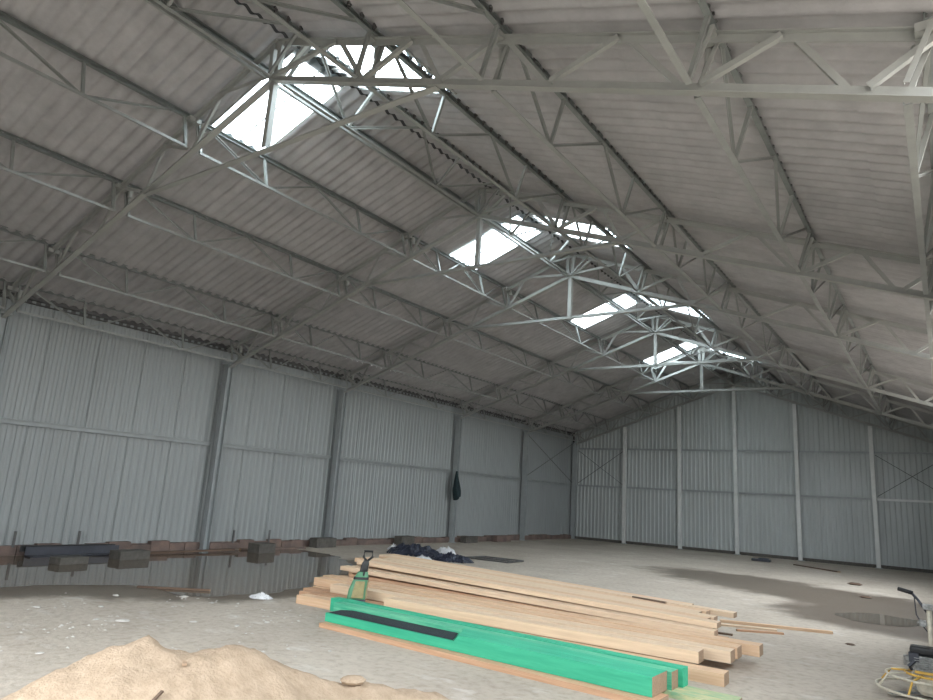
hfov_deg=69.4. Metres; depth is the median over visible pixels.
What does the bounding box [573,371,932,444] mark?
roof truss
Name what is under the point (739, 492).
wall rail
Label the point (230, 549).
board
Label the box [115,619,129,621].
lump
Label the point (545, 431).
lattice purlin
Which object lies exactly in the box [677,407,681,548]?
wall column
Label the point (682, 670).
beam
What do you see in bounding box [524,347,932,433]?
roof truss
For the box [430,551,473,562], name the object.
heap
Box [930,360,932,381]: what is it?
lattice purlin
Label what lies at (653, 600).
batten
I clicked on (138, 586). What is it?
board
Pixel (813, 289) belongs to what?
lattice purlin
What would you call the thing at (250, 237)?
lattice purlin
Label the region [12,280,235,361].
lattice purlin
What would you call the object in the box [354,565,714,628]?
plank
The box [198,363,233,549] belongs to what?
wall column
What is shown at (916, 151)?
lattice purlin
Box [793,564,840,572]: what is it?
board
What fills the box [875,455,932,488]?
rod
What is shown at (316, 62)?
trim
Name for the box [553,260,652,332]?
lattice purlin
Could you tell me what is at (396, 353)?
lattice purlin
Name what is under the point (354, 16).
lattice purlin
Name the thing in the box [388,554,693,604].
plank
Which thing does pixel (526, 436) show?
wall column
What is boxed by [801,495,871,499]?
wall rail
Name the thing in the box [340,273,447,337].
lattice purlin
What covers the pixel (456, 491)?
hanging cloth
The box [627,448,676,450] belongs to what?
beam
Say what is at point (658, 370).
lattice purlin
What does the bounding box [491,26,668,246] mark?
lattice purlin
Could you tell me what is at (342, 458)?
wall rail
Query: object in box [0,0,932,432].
ceiling
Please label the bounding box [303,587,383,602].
timber beam
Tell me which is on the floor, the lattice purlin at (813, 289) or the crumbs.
the crumbs
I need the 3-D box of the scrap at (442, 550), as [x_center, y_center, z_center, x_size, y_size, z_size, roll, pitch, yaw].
[-0.715,6.695,22.619,0.813,0.261,0.637,-5,-15,35]
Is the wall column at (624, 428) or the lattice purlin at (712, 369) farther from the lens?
the wall column at (624, 428)
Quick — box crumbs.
[0,596,331,656]
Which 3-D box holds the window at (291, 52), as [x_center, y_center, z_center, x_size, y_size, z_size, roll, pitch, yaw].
[-3.501,-4.483,12.388,2.340,0.921,1.212,-5,-15,35]
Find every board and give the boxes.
[137,585,210,590]
[150,548,234,553]
[239,547,305,549]
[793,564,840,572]
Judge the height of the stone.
0.070 m
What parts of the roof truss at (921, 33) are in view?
post, post, king post, ridge post, ridge post, gusset plate, ridge post, post, post, gusset plate, post, post, post, post, post, post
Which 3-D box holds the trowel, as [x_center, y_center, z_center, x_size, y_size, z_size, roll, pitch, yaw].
[5.296,3.373,7.709,1.128,1.158,1.128,-5,-15,35]
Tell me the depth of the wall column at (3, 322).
15.06 m
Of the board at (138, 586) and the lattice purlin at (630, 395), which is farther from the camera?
the lattice purlin at (630, 395)
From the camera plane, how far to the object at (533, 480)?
35.83 m
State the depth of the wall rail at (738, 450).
32.71 m
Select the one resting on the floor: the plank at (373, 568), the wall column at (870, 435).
the wall column at (870, 435)
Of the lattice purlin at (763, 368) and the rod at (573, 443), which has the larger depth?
the rod at (573, 443)
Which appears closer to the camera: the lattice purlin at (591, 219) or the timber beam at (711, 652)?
the timber beam at (711, 652)
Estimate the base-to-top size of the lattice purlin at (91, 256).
0.767 m
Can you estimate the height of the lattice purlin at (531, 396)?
0.737 m
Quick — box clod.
[340,675,365,685]
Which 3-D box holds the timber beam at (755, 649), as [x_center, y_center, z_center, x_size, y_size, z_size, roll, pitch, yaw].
[0.574,4.154,10.866,7.784,0.135,0.252,-4,-15,33]
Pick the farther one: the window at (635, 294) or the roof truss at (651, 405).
the roof truss at (651, 405)
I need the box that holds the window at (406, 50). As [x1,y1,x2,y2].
[332,45,456,94]
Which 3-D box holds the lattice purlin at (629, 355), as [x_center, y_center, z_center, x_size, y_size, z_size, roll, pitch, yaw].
[6.884,0.479,28.423,0.248,0.737,5.850,-5,-15,35]
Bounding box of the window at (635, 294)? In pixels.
[635,294,713,320]
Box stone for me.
[847,582,861,585]
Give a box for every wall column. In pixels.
[0,311,12,357]
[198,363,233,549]
[325,389,346,537]
[448,416,462,542]
[519,431,528,540]
[570,442,576,538]
[621,427,626,543]
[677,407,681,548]
[732,386,740,554]
[792,404,803,560]
[868,426,882,568]
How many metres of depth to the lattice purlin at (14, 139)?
12.10 m
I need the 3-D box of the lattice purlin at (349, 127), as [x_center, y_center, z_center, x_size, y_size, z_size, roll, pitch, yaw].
[-1.077,-4.037,13.069,0.655,0.674,5.983,-5,-15,35]
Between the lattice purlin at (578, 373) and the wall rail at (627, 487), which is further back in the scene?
the wall rail at (627, 487)
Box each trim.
[0,289,574,442]
[234,0,733,368]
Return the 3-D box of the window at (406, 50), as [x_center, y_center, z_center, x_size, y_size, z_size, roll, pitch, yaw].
[-1.485,-4.639,11.076,2.340,0.922,1.432,-5,-15,35]
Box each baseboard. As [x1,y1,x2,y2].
[0,534,570,555]
[575,536,932,572]
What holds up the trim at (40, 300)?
attached to the wall at (56, 484)
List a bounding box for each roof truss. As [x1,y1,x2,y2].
[0,18,932,318]
[226,187,932,367]
[340,253,932,393]
[456,314,932,418]
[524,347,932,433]
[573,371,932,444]
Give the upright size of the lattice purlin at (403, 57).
0.777 m
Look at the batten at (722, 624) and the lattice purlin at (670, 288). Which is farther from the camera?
the lattice purlin at (670, 288)
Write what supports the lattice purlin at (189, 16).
attached to the roof truss at (921, 33)
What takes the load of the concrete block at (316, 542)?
on the floor
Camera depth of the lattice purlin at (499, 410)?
31.59 m
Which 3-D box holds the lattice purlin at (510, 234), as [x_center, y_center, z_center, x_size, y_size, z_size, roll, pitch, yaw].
[1.950,-2.901,17.334,0.618,0.645,4.720,-5,-15,35]
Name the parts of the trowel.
blade arm, fuel tank, engine plate, handle post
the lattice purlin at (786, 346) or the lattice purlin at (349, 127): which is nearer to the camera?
the lattice purlin at (349, 127)
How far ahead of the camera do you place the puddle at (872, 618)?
13.68 m
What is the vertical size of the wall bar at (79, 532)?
0.350 m
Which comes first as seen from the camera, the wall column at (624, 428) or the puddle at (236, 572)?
the puddle at (236, 572)
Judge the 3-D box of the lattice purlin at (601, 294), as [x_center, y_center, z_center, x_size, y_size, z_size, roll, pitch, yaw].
[5.296,-1.669,22.015,0.618,0.645,7.050,-5,-15,35]
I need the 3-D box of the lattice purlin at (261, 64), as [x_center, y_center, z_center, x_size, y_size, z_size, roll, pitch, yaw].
[-1.680,-3.990,13.487,0.645,0.664,5.983,-5,-15,35]
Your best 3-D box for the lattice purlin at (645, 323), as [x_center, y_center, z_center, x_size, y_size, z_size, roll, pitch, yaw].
[8.393,-0.274,27.543,0.608,0.635,5.850,-5,-15,35]
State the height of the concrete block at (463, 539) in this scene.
0.260 m
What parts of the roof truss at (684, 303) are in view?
ridge post, king post, ridge post, ridge post, gusset plate, post, post, post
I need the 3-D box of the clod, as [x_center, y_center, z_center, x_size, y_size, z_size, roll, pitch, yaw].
[-0.927,2.700,5.509,0.216,0.062,0.132,6,-12,-10]
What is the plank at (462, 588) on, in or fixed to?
on the plank at (371, 578)
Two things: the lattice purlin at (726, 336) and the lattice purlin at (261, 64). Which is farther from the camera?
the lattice purlin at (726, 336)
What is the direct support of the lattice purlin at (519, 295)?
attached to the roof truss at (684, 303)
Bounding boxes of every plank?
[319,622,741,699]
[340,565,717,635]
[349,573,728,637]
[354,557,710,618]
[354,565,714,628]
[357,559,720,628]
[366,557,717,620]
[379,554,736,617]
[379,556,709,613]
[383,558,701,612]
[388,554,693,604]
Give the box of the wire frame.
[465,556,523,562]
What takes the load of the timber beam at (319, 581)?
on the timber beam
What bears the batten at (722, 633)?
on the floor
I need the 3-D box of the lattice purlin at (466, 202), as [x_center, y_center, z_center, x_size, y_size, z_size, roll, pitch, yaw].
[1.378,-2.856,17.731,0.608,0.635,4.720,-5,-15,35]
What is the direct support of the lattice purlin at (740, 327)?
attached to the roof truss at (684, 303)
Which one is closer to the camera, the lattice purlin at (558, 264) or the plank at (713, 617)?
the plank at (713, 617)
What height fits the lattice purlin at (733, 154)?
0.777 m
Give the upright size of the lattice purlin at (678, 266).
0.747 m
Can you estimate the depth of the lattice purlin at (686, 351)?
32.13 m
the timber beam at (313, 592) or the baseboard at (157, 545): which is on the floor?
the timber beam at (313, 592)
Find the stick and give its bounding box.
[152,690,163,699]
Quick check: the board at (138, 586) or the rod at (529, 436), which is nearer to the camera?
the board at (138, 586)
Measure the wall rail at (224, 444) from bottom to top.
0.110 m
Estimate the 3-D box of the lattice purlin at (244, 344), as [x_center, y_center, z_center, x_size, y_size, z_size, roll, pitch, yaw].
[-5.453,0.514,21.727,0.248,0.737,4.720,-5,-15,35]
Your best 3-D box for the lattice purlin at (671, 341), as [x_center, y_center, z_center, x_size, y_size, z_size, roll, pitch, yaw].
[8.964,-0.319,27.146,0.618,0.645,5.850,-5,-15,35]
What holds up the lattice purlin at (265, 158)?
attached to the roof truss at (921, 33)
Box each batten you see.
[632,596,666,603]
[718,632,732,635]
[720,619,832,633]
[721,623,776,631]
[736,629,783,634]
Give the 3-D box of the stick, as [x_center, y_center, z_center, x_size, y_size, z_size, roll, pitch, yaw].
[-2.155,2.403,4.428,0.022,0.222,0.380,-1,-13,20]
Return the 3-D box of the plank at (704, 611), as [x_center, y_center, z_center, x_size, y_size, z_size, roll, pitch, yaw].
[1.008,4.319,12.575,6.821,0.076,0.239,-3,-14,34]
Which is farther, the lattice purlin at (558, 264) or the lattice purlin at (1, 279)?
the lattice purlin at (558, 264)
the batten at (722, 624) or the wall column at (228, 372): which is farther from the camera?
the wall column at (228, 372)
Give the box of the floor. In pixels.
[0,539,932,699]
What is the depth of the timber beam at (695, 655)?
9.07 m
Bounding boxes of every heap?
[0,635,449,699]
[387,542,438,556]
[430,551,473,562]
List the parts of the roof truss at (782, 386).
king post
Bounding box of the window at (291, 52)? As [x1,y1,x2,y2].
[207,50,344,157]
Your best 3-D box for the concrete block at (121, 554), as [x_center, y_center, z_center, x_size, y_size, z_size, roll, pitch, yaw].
[-7.870,4.784,15.744,0.450,0.200,0.750,-4,-14,32]
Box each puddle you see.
[0,549,352,596]
[835,612,918,626]
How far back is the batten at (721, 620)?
11.82 m
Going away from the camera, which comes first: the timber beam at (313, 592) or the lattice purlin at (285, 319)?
the timber beam at (313, 592)
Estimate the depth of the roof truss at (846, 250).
13.96 m
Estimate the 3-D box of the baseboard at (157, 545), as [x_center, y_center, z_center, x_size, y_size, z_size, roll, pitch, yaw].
[-4.533,6.521,23.035,0.289,0.320,37.022,-5,-15,35]
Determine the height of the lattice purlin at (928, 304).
0.747 m
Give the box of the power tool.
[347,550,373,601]
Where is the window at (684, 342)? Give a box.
[640,342,697,363]
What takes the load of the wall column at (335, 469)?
on the floor
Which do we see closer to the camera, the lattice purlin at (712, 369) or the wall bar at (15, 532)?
the wall bar at (15, 532)
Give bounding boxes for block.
[49,555,88,564]
[109,549,150,559]
[248,542,275,553]
[309,537,336,547]
[394,535,414,544]
[460,536,477,542]
[492,535,510,541]
[751,558,770,561]
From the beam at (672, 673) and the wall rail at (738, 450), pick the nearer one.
the beam at (672, 673)
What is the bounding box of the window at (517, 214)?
[446,214,542,271]
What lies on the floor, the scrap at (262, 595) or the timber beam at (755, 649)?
the scrap at (262, 595)
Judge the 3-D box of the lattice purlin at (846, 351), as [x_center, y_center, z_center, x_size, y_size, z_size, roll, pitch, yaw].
[10.404,0.086,17.902,0.258,0.747,7.050,-5,-15,35]
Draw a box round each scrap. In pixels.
[249,592,272,599]
[417,555,431,559]
[436,546,455,553]
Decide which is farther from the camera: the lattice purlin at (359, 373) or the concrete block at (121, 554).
the lattice purlin at (359, 373)
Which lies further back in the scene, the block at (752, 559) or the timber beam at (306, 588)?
the block at (752, 559)
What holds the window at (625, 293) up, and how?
attached to the ceiling
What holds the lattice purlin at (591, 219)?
attached to the roof truss at (846, 250)
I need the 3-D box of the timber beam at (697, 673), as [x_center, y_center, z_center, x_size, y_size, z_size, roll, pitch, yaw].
[0.100,3.980,9.542,6.836,0.135,0.251,-4,-15,32]
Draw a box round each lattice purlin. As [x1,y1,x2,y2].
[0,10,192,147]
[0,129,122,211]
[0,225,53,271]
[0,277,12,308]
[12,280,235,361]
[53,243,274,336]
[121,181,341,296]
[144,0,265,78]
[153,0,305,76]
[198,119,406,256]
[235,339,347,387]
[251,0,378,78]
[258,62,474,215]
[275,313,386,368]
[282,33,504,214]
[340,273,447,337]
[348,369,463,414]
[367,32,567,228]
[387,349,498,399]
[395,0,505,80]
[407,232,506,306]
[445,317,551,376]
[459,198,566,276]
[463,400,530,430]
[484,187,591,275]
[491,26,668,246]
[496,384,561,417]
[504,286,602,354]
[530,418,579,441]
[549,360,609,398]
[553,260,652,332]
[559,196,646,290]
[561,404,608,430]
[574,254,672,332]
[599,338,654,380]
[607,385,651,414]
[636,0,715,84]
[640,265,717,347]
[643,322,695,360]
[654,369,692,399]
[658,211,731,309]
[659,316,713,360]
[686,351,731,384]
[694,19,812,271]
[704,351,745,384]
[713,327,755,376]
[723,282,785,364]
[752,361,781,397]
[780,344,813,392]
[800,235,846,335]
[810,376,832,412]
[837,306,873,387]
[867,368,887,413]
[882,397,895,430]
[903,12,932,294]
[924,285,932,357]
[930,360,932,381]
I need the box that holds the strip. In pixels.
[329,610,457,639]
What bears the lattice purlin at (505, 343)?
attached to the roof truss at (684, 303)
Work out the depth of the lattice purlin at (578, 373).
29.70 m
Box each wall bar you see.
[11,531,16,546]
[76,531,80,543]
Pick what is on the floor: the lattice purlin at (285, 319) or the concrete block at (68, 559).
the concrete block at (68, 559)
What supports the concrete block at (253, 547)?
on the floor
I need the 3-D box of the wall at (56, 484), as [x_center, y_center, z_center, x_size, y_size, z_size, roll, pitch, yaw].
[-4.453,3.740,23.616,0.068,5.600,36.874,-5,-15,35]
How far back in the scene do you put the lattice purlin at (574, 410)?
35.44 m
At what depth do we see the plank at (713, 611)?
11.94 m
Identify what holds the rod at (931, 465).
attached to the wall column at (870, 435)
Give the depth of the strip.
9.06 m
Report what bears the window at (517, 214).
attached to the ceiling
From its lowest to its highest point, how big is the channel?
0.225 m
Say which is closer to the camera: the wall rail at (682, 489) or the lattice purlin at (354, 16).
the lattice purlin at (354, 16)
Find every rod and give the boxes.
[528,443,573,474]
[529,436,568,478]
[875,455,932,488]
[879,465,932,495]
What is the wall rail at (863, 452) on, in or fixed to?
attached to the wall column at (870, 435)
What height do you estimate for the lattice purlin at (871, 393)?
0.747 m
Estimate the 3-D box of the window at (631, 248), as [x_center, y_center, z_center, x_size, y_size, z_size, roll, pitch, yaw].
[2.883,-3.032,17.185,2.340,0.922,1.372,-5,-15,35]
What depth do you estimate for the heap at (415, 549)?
21.22 m
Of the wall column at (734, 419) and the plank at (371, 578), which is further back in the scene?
the wall column at (734, 419)
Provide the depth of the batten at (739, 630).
11.25 m
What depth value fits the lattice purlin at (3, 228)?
13.86 m
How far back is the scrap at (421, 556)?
19.81 m
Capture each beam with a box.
[296,593,728,686]
[299,590,674,660]
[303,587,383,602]
[314,577,741,658]
[323,575,762,656]
[325,612,666,697]
[330,583,734,663]
[330,597,687,687]
[333,601,677,690]
[384,597,703,663]
[579,448,622,449]
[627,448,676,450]
[682,449,732,451]
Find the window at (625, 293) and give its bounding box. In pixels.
[567,293,639,330]
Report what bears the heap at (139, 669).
on the floor
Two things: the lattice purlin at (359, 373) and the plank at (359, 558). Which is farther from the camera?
the lattice purlin at (359, 373)
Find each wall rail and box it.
[0,418,212,445]
[223,443,330,458]
[341,457,450,471]
[459,471,519,479]
[627,487,677,490]
[682,489,733,493]
[738,450,793,452]
[739,492,795,496]
[799,451,868,453]
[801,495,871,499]
[877,498,932,502]
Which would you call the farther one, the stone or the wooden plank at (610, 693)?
the stone
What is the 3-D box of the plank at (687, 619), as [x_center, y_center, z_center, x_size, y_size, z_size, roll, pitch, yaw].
[0.753,4.072,11.515,6.859,0.077,0.239,-3,-14,33]
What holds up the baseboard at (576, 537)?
attached to the wall at (834, 529)
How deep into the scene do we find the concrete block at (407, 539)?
25.06 m
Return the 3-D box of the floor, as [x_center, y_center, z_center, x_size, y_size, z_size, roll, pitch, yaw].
[2.559,5.983,17.715,18.600,0.001,38.000,-5,-15,35]
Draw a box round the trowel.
[875,587,932,699]
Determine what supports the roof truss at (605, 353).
on the wall column at (453, 508)
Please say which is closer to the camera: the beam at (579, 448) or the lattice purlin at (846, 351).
the lattice purlin at (846, 351)
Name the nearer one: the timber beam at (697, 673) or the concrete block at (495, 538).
the timber beam at (697, 673)
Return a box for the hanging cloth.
[452,471,460,499]
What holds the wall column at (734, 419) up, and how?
on the floor
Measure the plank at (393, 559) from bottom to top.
0.079 m
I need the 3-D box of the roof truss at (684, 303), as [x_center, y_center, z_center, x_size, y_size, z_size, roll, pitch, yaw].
[2.936,-0.927,19.122,17.734,3.842,0.338,-5,-15,35]
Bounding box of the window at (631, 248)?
[529,215,632,249]
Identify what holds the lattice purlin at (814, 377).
attached to the roof truss at (782, 386)
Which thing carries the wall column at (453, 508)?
on the floor
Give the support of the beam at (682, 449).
attached to the wall column at (679, 446)
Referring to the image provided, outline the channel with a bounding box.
[19,544,118,557]
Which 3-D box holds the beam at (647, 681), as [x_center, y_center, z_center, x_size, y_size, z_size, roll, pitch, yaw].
[0.052,3.625,8.355,4.811,0.190,0.420,-5,-15,36]
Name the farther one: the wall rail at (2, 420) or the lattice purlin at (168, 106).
the wall rail at (2, 420)
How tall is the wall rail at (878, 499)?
0.090 m
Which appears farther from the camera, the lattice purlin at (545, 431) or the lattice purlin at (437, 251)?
the lattice purlin at (545, 431)
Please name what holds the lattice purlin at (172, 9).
attached to the roof truss at (921, 33)
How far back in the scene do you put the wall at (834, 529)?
32.70 m
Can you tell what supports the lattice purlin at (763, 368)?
attached to the roof truss at (782, 386)
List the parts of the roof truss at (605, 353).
ridge post, king post, ridge post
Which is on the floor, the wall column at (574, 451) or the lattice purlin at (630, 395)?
the wall column at (574, 451)
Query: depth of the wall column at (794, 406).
31.44 m
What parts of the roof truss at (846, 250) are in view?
ridge post, king post, ridge post, ridge post, post, gusset plate, post, post, post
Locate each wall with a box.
[0,296,572,545]
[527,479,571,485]
[575,369,932,569]
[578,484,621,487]
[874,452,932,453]
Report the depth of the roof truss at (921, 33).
7.80 m
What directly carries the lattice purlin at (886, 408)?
attached to the roof truss at (782, 386)
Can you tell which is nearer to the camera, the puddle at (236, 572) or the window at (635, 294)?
the puddle at (236, 572)
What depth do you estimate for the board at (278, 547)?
20.56 m
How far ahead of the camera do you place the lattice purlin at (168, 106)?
10.49 m
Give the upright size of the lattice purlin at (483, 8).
0.777 m
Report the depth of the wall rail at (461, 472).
31.11 m

